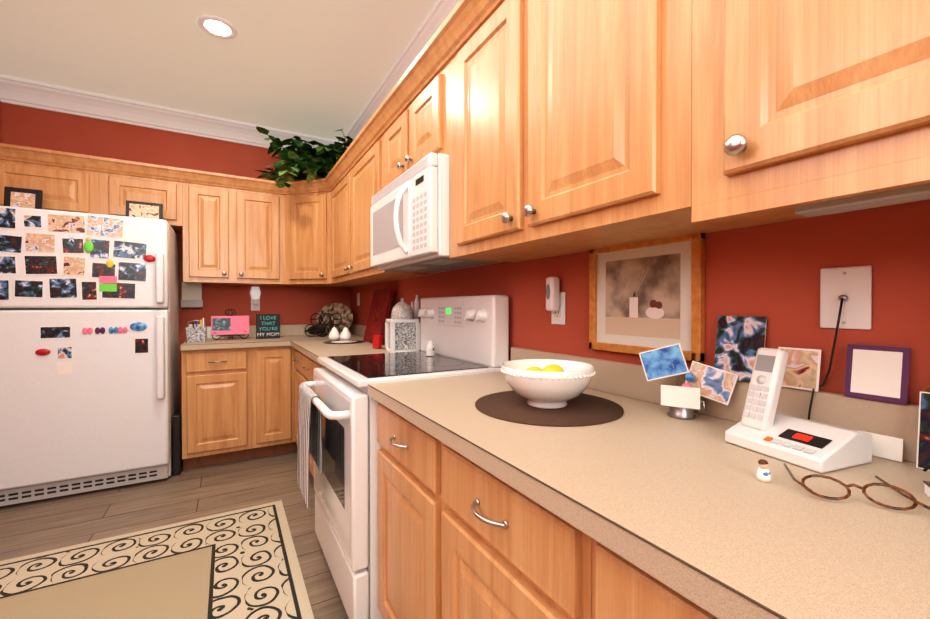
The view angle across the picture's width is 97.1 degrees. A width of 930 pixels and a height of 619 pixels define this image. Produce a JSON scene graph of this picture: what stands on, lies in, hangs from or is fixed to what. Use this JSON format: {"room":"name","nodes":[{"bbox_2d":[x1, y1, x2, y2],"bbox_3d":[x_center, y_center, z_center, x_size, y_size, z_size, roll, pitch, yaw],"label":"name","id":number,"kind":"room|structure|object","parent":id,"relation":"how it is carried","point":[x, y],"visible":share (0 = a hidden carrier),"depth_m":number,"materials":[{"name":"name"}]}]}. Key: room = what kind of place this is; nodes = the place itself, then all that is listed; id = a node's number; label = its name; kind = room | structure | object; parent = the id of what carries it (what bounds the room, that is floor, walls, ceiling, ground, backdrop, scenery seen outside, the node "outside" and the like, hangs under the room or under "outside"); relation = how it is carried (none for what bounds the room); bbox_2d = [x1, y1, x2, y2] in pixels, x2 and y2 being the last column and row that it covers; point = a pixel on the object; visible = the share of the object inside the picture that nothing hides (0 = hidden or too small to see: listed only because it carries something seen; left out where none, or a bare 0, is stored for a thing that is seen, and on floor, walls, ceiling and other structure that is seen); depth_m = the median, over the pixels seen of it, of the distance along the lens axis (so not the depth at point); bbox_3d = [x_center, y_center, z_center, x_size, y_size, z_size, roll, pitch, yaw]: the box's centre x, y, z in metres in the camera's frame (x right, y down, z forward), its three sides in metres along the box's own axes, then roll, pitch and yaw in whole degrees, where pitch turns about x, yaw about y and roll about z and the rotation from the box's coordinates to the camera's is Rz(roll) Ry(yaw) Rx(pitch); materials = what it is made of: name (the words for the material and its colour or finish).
{"room":"kitchen","nodes":[
{"label":"kitchen","id":0,"kind":"room"},
{"bbox_2d":[0,101,3,142],"bbox_3d":[-1.580,-0.190,-0.091,0.100,2.760,7.000,0,1,-30],"label":"wall","id":1,"kind":"structure","parent":0,"point":[1,103],"depth_m":2.87,"materials":[{"name":"red paint"}]},
{"bbox_2d":[0,451,348,618],"bbox_3d":[-0.488,1.235,0.551,2.620,0.100,7.000,0,1,-30],"label":"floor","id":2,"kind":"structure","parent":0,"point":[35,527],"depth_m":2.40,"materials":[{"name":"brown wood"}]},
{"bbox_2d":[0,206,178,506],"bbox_3d":[-2.540,0.269,2.803,0.905,1.762,0.745,0,1,-30],"label":"fridge","id":3,"kind":"object","parent":2,"relation":"on","point":[89,351],"visible":1,"depth_m":2.54,"materials":[{"name":"white metal"}]},
{"bbox_2d":[3,186,42,208],"bbox_3d":[-2.792,-0.682,2.606,0.170,0.166,0.081,0,1,-30],"label":"framed picture","id":4,"kind":"object","parent":3,"relation":"on","point":[22,197],"visible":0.6,"depth_m":2.58,"materials":[{"name":"black plastic"}]},
{"bbox_2d":[126,200,162,219],"bbox_3d":[-2.252,-0.677,2.891,0.205,0.151,0.075,0,1,-30],"label":"framed picture","id":5,"kind":"object","parent":3,"relation":"on","point":[144,210],"visible":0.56,"depth_m":2.87,"materials":[{"name":"paper"}]},
{"bbox_2d":[0,500,313,618],"bbox_3d":[-1.191,1.175,1.069,1.560,0.007,2.400,0,1,-30],"label":"rug","id":6,"kind":"object","parent":2,"relation":"on","point":[243,563],"visible":1,"depth_m":1.80,"materials":[{"name":"beige fabric"}]},
{"bbox_2d":[172,410,182,475],"bbox_3d":[-2.063,0.953,2.948,0.046,0.418,0.170,0,1,-30],"label":"step stool","id":7,"kind":"object","parent":2,"relation":"on","point":[177,462],"visible":0.94,"depth_m":2.88,"materials":[{"name":"black plastic"}]},
{"bbox_2d":[181,348,252,469],"bbox_3d":[-1.961,0.723,3.270,0.439,0.872,0.608,0,1,-30],"label":"base cabinet","id":8,"kind":"object","parent":2,"relation":"on","point":[217,384],"depth_m":3.01,"materials":[{"name":"brown wood"}]},
{"bbox_2d":[180,325,283,350],"bbox_3d":[-1.848,0.215,3.315,0.690,0.140,0.634,0,1,-30],"label":"countertop","id":9,"kind":"structure","parent":8,"relation":"on","point":[237,342],"depth_m":3.14,"materials":[{"name":"laminate"}]},
{"bbox_2d":[186,318,206,342],"bbox_3d":[-2.035,0.156,3.113,0.132,0.180,0.094,0,1,-30],"label":"organizer","id":10,"kind":"object","parent":9,"relation":"on","point":[196,332],"visible":1,"depth_m":3.08,"materials":[{"name":"silver metal"}]},
{"bbox_2d":[207,327,223,338],"bbox_3d":[-2.111,0.194,3.475,0.120,0.098,0.026,0,1,-30],"label":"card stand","id":11,"kind":"object","parent":9,"relation":"on","point":[209,335],"visible":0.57,"depth_m":3.46,"materials":[{"name":"white paper"}]},
{"bbox_2d":[211,309,248,339],"bbox_3d":[-1.932,0.121,3.384,0.270,0.248,0.179,0,1,-30],"label":"picture frame","id":12,"kind":"object","parent":9,"relation":"on","point":[229,325],"visible":1,"depth_m":3.32,"materials":[{"name":"pink metal"}]},
{"bbox_2d":[256,314,279,338],"bbox_3d":[-1.657,0.141,3.457,0.180,0.205,0.042,0,1,-30],"label":"block sign","id":13,"kind":"object","parent":9,"relation":"on","point":[267,326],"visible":1,"depth_m":3.44,"materials":[{"name":"black wood"}]},
{"bbox_2d":[253,346,292,457],"bbox_3d":[-1.650,0.722,3.449,0.280,0.872,0.608,0,1,-30],"label":"base cabinet","id":14,"kind":"object","parent":2,"relation":"on","point":[272,366],"depth_m":3.20,"materials":[{"name":"brown wood"}]},
{"bbox_2d":[293,348,300,450],"bbox_3d":[-0.994,0.724,3.232,0.608,0.872,0.457,0,1,-30],"label":"base cabinet","id":15,"kind":"object","parent":2,"relation":"on","point":[296,354],"depth_m":3.16,"materials":[{"name":"brown wood"}]},
{"bbox_2d":[284,324,420,366],"bbox_3d":[-0.940,0.217,3.087,0.655,0.140,1.935,0,1,-30],"label":"countertop","id":16,"kind":"structure","parent":15,"relation":"on","point":[313,347],"depth_m":3.00,"materials":[{"name":"laminate"}]},
{"bbox_2d":[304,313,346,336],"bbox_3d":[-1.248,0.135,3.667,0.367,0.210,0.360,0,1,-30],"label":"wine rack","id":17,"kind":"object","parent":16,"relation":"on","point":[315,329],"visible":0.9,"depth_m":3.60,"materials":[{"name":"black metal"}]},
{"bbox_2d":[316,303,352,334],"bbox_3d":[-1.214,0.087,3.815,0.278,0.298,0.278,0,1,-30],"label":"decorative plate","id":18,"kind":"object","parent":16,"relation":"on","point":[344,312],"visible":0.62,"depth_m":3.81,"materials":[{"name":"ceramic"}]},
{"bbox_2d":[323,340,364,343],"bbox_3d":[-0.910,0.245,3.094,0.300,0.003,0.300,0,1,-30],"label":"placemat","id":19,"kind":"object","parent":16,"relation":"on","point":[330,342],"visible":0.6,"depth_m":3.04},
{"bbox_2d":[328,325,356,342],"bbox_3d":[-0.923,0.182,3.077,0.195,0.123,0.302,0,1,-30],"label":"shakers","id":20,"kind":"object","parent":19,"relation":"on","point":[344,336],"visible":1,"depth_m":3.11,"materials":[{"name":"white ceramic"}]},
{"bbox_2d":[372,335,381,348],"bbox_3d":[-0.560,0.205,2.626,0.032,0.087,0.070,-1,1,-45],"label":"box","id":21,"kind":"object","parent":16,"relation":"on","point":[377,341],"visible":0.98,"depth_m":2.61,"materials":[{"name":"red plastic"}]},
{"bbox_2d":[363,288,394,344],"bbox_3d":[-0.642,0.049,3.038,0.119,0.396,0.380,0,1,-30],"label":"canvas","id":22,"kind":"object","parent":16,"relation":"on","point":[380,308],"visible":1,"depth_m":2.99,"materials":[{"name":"red fabric"}]},
{"bbox_2d":[385,298,419,352],"bbox_3d":[-0.374,0.091,2.454,0.174,0.322,0.174,0,1,-22],"label":"lantern","id":23,"kind":"object","parent":16,"relation":"on","point":[402,329],"visible":1,"depth_m":2.40,"materials":[{"name":"white metal"}]},
{"bbox_2d":[411,295,419,322],"bbox_3d":[-0.296,0.081,2.539,0.035,0.340,0.035,-1,1,-45],"label":"bottle","id":24,"kind":"object","parent":16,"relation":"on","point":[416,307],"visible":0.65,"depth_m":2.51,"materials":[{"name":"white"}]},
{"bbox_2d":[301,353,308,382],"bbox_3d":[-0.768,0.727,2.839,0.608,0.872,0.450,0,1,-30],"label":"base cabinet","id":25,"kind":"object","parent":2,"relation":"on","point":[304,359],"depth_m":2.78,"materials":[{"name":"brown wood"}]},
{"bbox_2d":[309,358,325,477],"bbox_3d":[-0.546,0.730,2.455,0.608,0.872,0.437,0,1,-30],"label":"base cabinet","id":26,"kind":"object","parent":2,"relation":"on","point":[312,364],"depth_m":2.53,"materials":[{"name":"brown wood"}]},
{"bbox_2d":[297,295,508,618],"bbox_3d":[-0.327,0.540,1.885,0.760,1.205,0.756,0,1,-30],"label":"stove","id":27,"kind":"object","parent":2,"relation":"on","point":[337,422],"visible":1,"depth_m":1.69,"materials":[{"name":"white enamelled metal"},{"name":"black glass"}]},
{"bbox_2d":[425,340,434,355],"bbox_3d":[-0.173,0.197,2.096,0.058,0.080,0.051,0,1,-30],"label":"salt shaker","id":28,"kind":"object","parent":27,"relation":"on","point":[430,348],"visible":1,"depth_m":2.08,"materials":[{"name":"white ceramic"}]},
{"bbox_2d":[377,403,428,618],"bbox_3d":[0.070,0.740,1.387,0.608,0.872,0.496,0,1,-30],"label":"base cabinet","id":29,"kind":"object","parent":2,"relation":"on","point":[403,455],"depth_m":1.23,"materials":[{"name":"brown wood"}]},
{"bbox_2d":[360,347,929,618],"bbox_3d":[0.633,0.241,0.380,0.634,0.140,2.797,0,1,-30],"label":"countertop","id":30,"kind":"structure","parent":29,"relation":"on","point":[697,512],"depth_m":0.61,"materials":[{"name":"laminate"}]},
{"bbox_2d":[475,391,623,426],"bbox_3d":[0.225,0.262,1.127,0.394,0.004,0.394,0,1,-30],"label":"placemat","id":31,"kind":"object","parent":30,"relation":"on","point":[581,409],"visible":0.75,"depth_m":1.05,"materials":[{"name":"brown fabric"}]},
{"bbox_2d":[501,359,595,408],"bbox_3d":[0.225,0.206,1.127,0.255,0.108,0.254,0,1,-30],"label":"bowl","id":32,"kind":"object","parent":31,"relation":"on","point":[548,383],"visible":1,"depth_m":1.05,"materials":[{"name":"white ceramic"}]},
{"bbox_2d":[639,343,738,419],"bbox_3d":[0.539,0.174,1.012,0.104,0.181,0.200,0,1,-30],"label":"holder","id":33,"kind":"object","parent":30,"relation":"on","point":[683,401],"visible":1,"depth_m":1.00,"materials":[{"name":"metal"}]},
{"bbox_2d":[714,316,766,381],"bbox_3d":[0.642,0.090,0.963,0.022,0.149,0.105,0,1,-30],"label":"photo","id":34,"kind":"object","parent":30,"relation":"on","point":[740,340],"visible":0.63,"depth_m":0.96},
{"bbox_2d":[756,459,771,482],"bbox_3d":[0.469,0.252,0.645,0.020,0.032,0.019,0,1,-30],"label":"figurine","id":35,"kind":"object","parent":30,"relation":"on","point":[763,473],"visible":1,"depth_m":0.64,"materials":[{"name":"white ceramic"}]},
{"bbox_2d":[725,348,871,472],"bbox_3d":[0.616,0.172,0.770,0.140,0.189,0.170,0,1,-20],"label":"cordless phone","id":36,"kind":"object","parent":30,"relation":"on","point":[763,426],"visible":1,"depth_m":0.76,"materials":[{"name":"white plastic"},{"name":"black plastic"},{"name":"grey plastic"}]},
{"bbox_2d":[778,347,820,391],"bbox_3d":[0.698,0.123,0.862,0.014,0.084,0.075,0,1,-30],"label":"photo","id":37,"kind":"object","parent":30,"relation":"on","point":[802,370],"visible":0.79,"depth_m":0.85,"materials":[{"name":"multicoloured paper"}]},
{"bbox_2d":[784,463,929,510],"bbox_3d":[0.563,0.255,0.606,0.128,0.023,0.137,0,1,25],"label":"eyeglasses","id":38,"kind":"object","parent":30,"relation":"on","point":[886,484],"visible":0.94,"depth_m":0.58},
{"bbox_2d":[844,344,910,404],"bbox_3d":[0.759,0.117,0.759,0.017,0.099,0.085,0,1,-30],"label":"card","id":39,"kind":"object","parent":30,"relation":"on","point":[879,373],"visible":1,"depth_m":0.76,"materials":[{"name":"purple"}]},
{"bbox_2d":[858,430,902,461],"bbox_3d":[0.749,0.246,0.743,0.005,0.040,0.060,0,1,-30],"label":"label card","id":40,"kind":"object","parent":30,"relation":"on","point":[887,447],"visible":0.79,"depth_m":0.73,"materials":[{"name":"white paper"}]},
{"bbox_2d":[916,391,929,470],"bbox_3d":[0.812,0.203,0.617,0.020,0.128,0.180,0,1,-30],"label":"photo frame","id":41,"kind":"object","parent":30,"relation":"on","point":[923,452],"visible":1,"depth_m":0.69,"materials":[{"name":"white paper"}]},
{"bbox_2d":[923,481,929,497],"bbox_3d":[0.678,0.260,0.471,0.152,0.020,0.216,0,1,32],"label":"spiral notebook","id":42,"kind":"object","parent":30,"relation":"on","point":[927,488],"visible":1,"depth_m":0.59,"materials":[{"name":"white paper"}]},
{"bbox_2d":[429,435,564,618],"bbox_3d":[0.314,0.743,0.964,0.608,0.872,0.480,0,1,-30],"label":"base cabinet","id":43,"kind":"object","parent":2,"relation":"on","point":[460,536],"depth_m":0.83,"materials":[{"name":"brown wood"}]},
{"bbox_2d":[565,521,717,618],"bbox_3d":[0.512,0.746,0.622,0.608,0.872,0.310,0,1,-30],"label":"base cabinet","id":44,"kind":"object","parent":2,"relation":"on","point":[600,583],"depth_m":0.56,"materials":[{"name":"brown wood"}]},
{"bbox_2d":[4,103,347,410],"bbox_3d":[-2.204,-0.222,3.532,2.400,2.760,0.100,0,1,-30],"label":"wall","id":45,"kind":"structure","parent":0,"point":[23,125],"depth_m":3.40,"materials":[{"name":"red paint"}]},
{"bbox_2d":[0,144,99,213],"bbox_3d":[-2.899,-0.847,2.875,0.580,0.423,0.330,0,1,-30],"label":"upper cabinet","id":46,"kind":"object","parent":45,"relation":"attached to","point":[70,182],"depth_m":2.76,"materials":[{"name":"brown wood"}]},
{"bbox_2d":[100,157,183,231],"bbox_3d":[-2.439,-0.849,3.140,0.483,0.423,0.330,0,1,-30],"label":"upper cabinet","id":47,"kind":"object","parent":45,"relation":"attached to","point":[121,181],"depth_m":2.99,"materials":[{"name":"brown wood"}]},
{"bbox_2d":[0,74,339,149],"bbox_3d":[-2.218,-1.525,3.386,2.280,0.148,0.116,0,1,-30],"label":"crown molding","id":48,"kind":"structure","parent":45,"relation":"attached to","point":[33,94],"depth_m":3.18,"materials":[{"name":"white wood"}]},
{"bbox_2d":[181,282,202,307],"bbox_3d":[-2.268,-0.118,3.413,0.150,0.215,0.040,0,1,-30],"label":"holder","id":49,"kind":"object","parent":45,"relation":"attached to","point":[191,295],"visible":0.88,"depth_m":3.40,"materials":[{"name":"grey plastic"}]},
{"bbox_2d":[180,168,235,284],"bbox_3d":[-2.086,-0.638,3.346,0.332,0.849,0.330,0,1,-30],"label":"upper cabinet","id":50,"kind":"object","parent":45,"relation":"attached to","point":[209,230],"depth_m":3.21,"materials":[{"name":"brown wood"}]},
{"bbox_2d":[250,287,260,310],"bbox_3d":[-1.860,-0.093,3.646,0.079,0.204,0.045,0,1,-30],"label":"outlet","id":51,"kind":"object","parent":45,"relation":"attached to","point":[255,293],"visible":1,"depth_m":3.63,"materials":[{"name":"white plastic"}]},
{"bbox_2d":[236,176,287,285],"bbox_3d":[-1.772,-0.640,3.527,0.393,0.849,0.330,0,1,-30],"label":"upper cabinet","id":52,"kind":"object","parent":45,"relation":"attached to","point":[259,203],"depth_m":3.38,"materials":[{"name":"brown wood"}]},
{"bbox_2d":[284,176,359,286],"bbox_3d":[-1.255,-0.641,3.653,0.628,0.849,0.628,0,1,-30],"label":"upper cabinet","id":53,"kind":"object","parent":45,"relation":"attached to","point":[305,205],"depth_m":3.43,"materials":[{"name":"brown wood"}]},
{"bbox_2d":[0,0,437,140],"bbox_3d":[-0.488,-1.625,0.526,2.620,0.100,7.000,0,1,-30],"label":"ceiling","id":54,"kind":"structure","parent":0,"point":[319,68],"depth_m":2.55,"materials":[{"name":"grey paint"}]},
{"bbox_2d":[197,15,237,38],"bbox_3d":[-1.393,-1.586,2.314,0.196,0.008,0.196,0,1,-30],"label":"recessed light","id":55,"kind":"object","parent":54,"relation":"in","point":[217,27],"visible":1,"depth_m":2.30,"materials":[{"name":"white"}]},
{"bbox_2d":[348,199,929,404],"bbox_3d":[0.603,-0.201,1.168,0.100,2.760,7.000,0,1,-30],"label":"wall","id":56,"kind":"structure","parent":0,"point":[772,271],"depth_m":0.91,"materials":[{"name":"red paint"}]},
{"bbox_2d":[357,293,359,305],"bbox_3d":[-0.995,-0.094,3.826,0.010,0.118,0.072,0,1,-30],"label":"switch plate","id":57,"kind":"object","parent":56,"relation":"attached to","point":[358,299],"visible":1,"depth_m":3.81,"materials":[{"name":"white plastic"}]},
{"bbox_2d":[328,112,435,285],"bbox_3d":[-0.642,-0.634,2.888,0.330,0.849,1.309,0,1,-30],"label":"upper cabinet","id":58,"kind":"object","parent":56,"relation":"attached to","point":[352,185],"depth_m":2.72,"materials":[{"name":"brown wood"}]},
{"bbox_2d":[255,126,352,187],"bbox_3d":[-1.310,-1.178,3.462,0.814,0.507,0.800,0,1,-30],"label":"ivy plant","id":59,"kind":"object","parent":58,"relation":"on","point":[307,162],"visible":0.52,"depth_m":3.35,"materials":[{"name":"green plant"}]},
{"bbox_2d":[340,0,458,147],"bbox_3d":[0.508,-1.505,1.102,0.116,0.148,6.797,0,1,-30],"label":"crown molding","id":60,"kind":"structure","parent":56,"relation":"attached to","point":[440,11],"depth_m":2.55,"materials":[{"name":"white"}]},
{"bbox_2d":[380,32,443,189],"bbox_3d":[-0.124,-0.829,1.989,0.330,0.443,0.759,0,1,-30],"label":"upper cabinet","id":61,"kind":"object","parent":56,"relation":"attached to","point":[412,120],"depth_m":1.83,"materials":[{"name":"brown wood"}]},
{"bbox_2d":[370,152,500,272],"bbox_3d":[-0.179,-0.407,1.962,0.453,0.396,0.754,0,1,-30],"label":"microwave","id":62,"kind":"object","parent":61,"relation":"attached to","point":[409,220],"visible":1,"depth_m":1.72,"materials":[{"name":"white plastic"},{"name":"grey plastic"}]},
{"bbox_2d":[546,277,565,324],"bbox_3d":[0.322,-0.032,1.498,0.055,0.174,0.072,0,1,-30],"label":"outlet","id":63,"kind":"object","parent":56,"relation":"attached to","point":[555,301],"visible":1,"depth_m":1.48,"materials":[{"name":"white plastic"}]},
{"bbox_2d":[444,0,739,261],"bbox_3d":[0.306,-0.620,1.245,0.330,0.849,0.961,0,1,-30],"label":"upper cabinet","id":64,"kind":"object","parent":56,"relation":"attached to","point":[550,128],"depth_m":1.06,"materials":[{"name":"brown wood"}]},
{"bbox_2d":[589,233,704,361],"bbox_3d":[0.511,-0.036,1.204,0.022,0.336,0.370,0,1,-30],"label":"framed picture","id":65,"kind":"object","parent":56,"relation":"attached to","point":[644,296],"visible":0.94,"depth_m":1.18,"materials":[{"name":"wood"},{"name":"paper"},{"name":"glass"}]},
{"bbox_2d":[672,0,929,227],"bbox_3d":[0.665,-0.614,0.622,0.330,0.849,0.478,0,1,-30],"label":"upper cabinet","id":66,"kind":"object","parent":56,"relation":"attached to","point":[783,110],"depth_m":0.62,"materials":[{"name":"brown wood"}]},
{"bbox_2d":[808,265,871,419],"bbox_3d":[0.734,0.088,0.809,0.032,0.344,0.091,0,1,-30],"label":"phone jack","id":67,"kind":"object","parent":56,"relation":"attached to","point":[845,297],"visible":0.96,"depth_m":0.81,"materials":[{"name":"white plastic"}]}
]}

